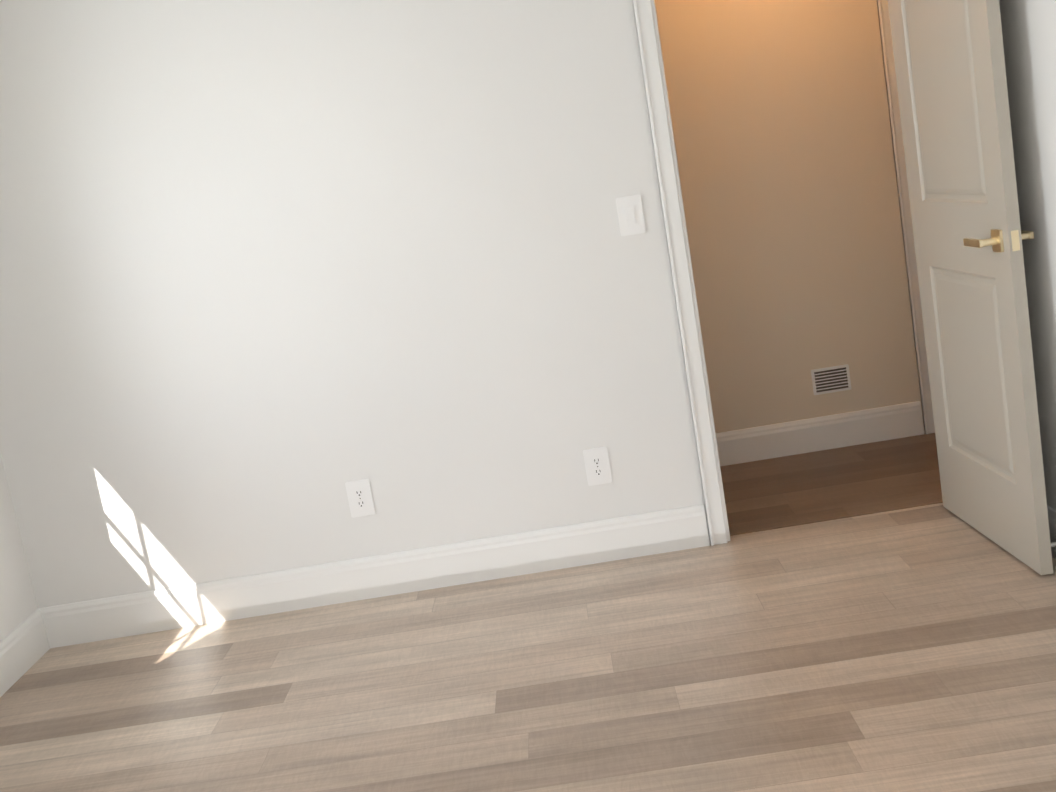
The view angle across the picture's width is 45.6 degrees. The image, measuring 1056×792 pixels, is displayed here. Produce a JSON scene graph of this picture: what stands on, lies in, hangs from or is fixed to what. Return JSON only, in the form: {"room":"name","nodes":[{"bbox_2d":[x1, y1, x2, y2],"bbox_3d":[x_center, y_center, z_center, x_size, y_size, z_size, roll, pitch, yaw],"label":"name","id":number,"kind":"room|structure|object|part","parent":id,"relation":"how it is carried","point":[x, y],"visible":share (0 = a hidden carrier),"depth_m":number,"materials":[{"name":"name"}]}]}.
{"room":"empty bedroom","nodes":[
{"label":"empty bedroom","id":0,"kind":"room"},
{"bbox_2d":[0,453,37,640],"bbox_3d":[-1.997,-0.092,3.058,0.160,2.495,6.420,-9,10,2],"label":"wall","id":1,"kind":"structure","parent":0,"point":[18,604],"depth_m":4.30,"materials":[{"name":"paint"}]},
{"bbox_2d":[0,607,51,696],"bbox_3d":[-1.726,1.209,2.273,0.015,0.148,4.420,-9,10,2],"label":"baseboard","id":2,"kind":"structure","parent":1,"relation":"attached to","point":[30,641],"depth_m":4.25,"materials":[{"name":"paint"}]},
{"bbox_2d":[0,0,710,607],"bbox_3d":[0.656,-0.740,4.216,5.200,2.495,0.120,-9,10,2],"label":"wall","id":3,"kind":"structure","parent":0,"point":[276,276],"depth_m":4.23,"materials":[{"name":"paint"}]},
{"bbox_2d":[345,479,374,517],"bbox_3d":[-0.582,0.355,4.354,0.084,0.128,0.008,-9,10,2],"label":"electrical outlet","id":4,"kind":"object","parent":3,"relation":"attached to","point":[360,497],"visible":1,"depth_m":4.35,"materials":[{"name":"white plastic"}]},
{"bbox_2d":[44,504,709,647],"bbox_3d":[-0.535,0.634,4.400,2.342,0.148,0.015,-9,10,2],"label":"baseboard","id":5,"kind":"structure","parent":3,"relation":"attached to","point":[683,528],"depth_m":4.39,"materials":[{"name":"paint"}]},
{"bbox_2d":[583,447,611,485],"bbox_3d":[0.240,0.243,4.329,0.084,0.128,0.008,-9,10,2],"label":"electrical outlet","id":6,"kind":"object","parent":3,"relation":"attached to","point":[597,466],"visible":1,"depth_m":4.33,"materials":[{"name":"white plastic"}]},
{"bbox_2d":[616,194,645,235],"bbox_3d":[0.342,-0.601,4.176,0.084,0.128,0.011,-9,10,2],"label":"light switch","id":7,"kind":"object","parent":3,"relation":"attached to","point":[630,215],"visible":1,"depth_m":4.17,"materials":[{"name":"white plastic"}]},
{"bbox_2d":[632,0,729,545],"bbox_3d":[0.916,-0.619,4.236,0.921,2.168,0.166,-9,10,2],"label":"door frame","id":8,"kind":"structure","parent":3,"relation":"attached to","point":[674,219],"depth_m":4.20,"materials":[{"name":"paint"}]},
{"bbox_2d":[0,433,1055,791],"bbox_3d":[0.778,0.761,3.152,5.360,0.104,6.500,-9,10,2],"label":"floor","id":9,"kind":"structure","parent":0,"point":[904,651],"depth_m":3.48,"materials":[{"name":"brown wood"}]},
{"bbox_2d":[654,0,924,432],"bbox_3d":[1.550,-1.065,5.209,3.200,2.495,0.100,-9,10,2],"label":"wall","id":10,"kind":"structure","parent":0,"point":[780,119],"depth_m":5.21,"materials":[{"name":"paint"}]},
{"bbox_2d":[716,401,923,465],"bbox_3d":[0.971,0.208,5.381,1.442,0.148,0.015,-9,10,2],"label":"baseboard","id":11,"kind":"structure","parent":10,"relation":"attached to","point":[903,420],"depth_m":5.36,"materials":[{"name":"paint"}]},
{"bbox_2d":[811,364,850,394],"bbox_3d":[1.289,-0.069,5.334,0.160,0.110,0.007,-9,10,2],"label":"air vent","id":12,"kind":"object","parent":10,"relation":"in","point":[831,379],"visible":1,"depth_m":5.33,"materials":[{"name":"white plastic"}]},
{"bbox_2d":[877,0,934,433],"bbox_3d":[2.014,-0.899,5.235,0.966,2.013,0.146,-9,10,2],"label":"door frame","id":13,"kind":"structure","parent":10,"relation":"attached to","point":[902,187],"depth_m":5.20,"materials":[{"name":"paint"}]},
{"bbox_2d":[999,0,1055,509],"bbox_3d":[1.421,-0.467,1.954,0.120,2.495,4.420,-9,10,2],"label":"wall","id":14,"kind":"structure","parent":0,"point":[1029,34],"depth_m":3.46,"materials":[{"name":"paint"}]},
{"bbox_2d":[888,0,1052,574],"bbox_3d":[1.301,-0.570,3.785,0.153,2.087,0.774,-10,10,0],"label":"door","id":15,"kind":"structure","parent":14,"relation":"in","point":[969,234],"depth_m":3.72,"materials":[{"name":"paint"}]},
{"bbox_3d":[1.325,-0.438,3.505,0.153,0.062,0.177,-10,10,0],"label":"handle","id":16,"kind":"part","parent":15,"relation":"part of","materials":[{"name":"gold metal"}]},
{"bbox_2d":[1047,505,1055,559],"bbox_3d":[1.542,0.585,2.719,0.027,0.148,3.282,-9,10,2],"label":"baseboard","id":17,"kind":"structure","parent":14,"relation":"attached to","point":[1051,512],"depth_m":3.70,"materials":[{"name":"paint"}]}
]}

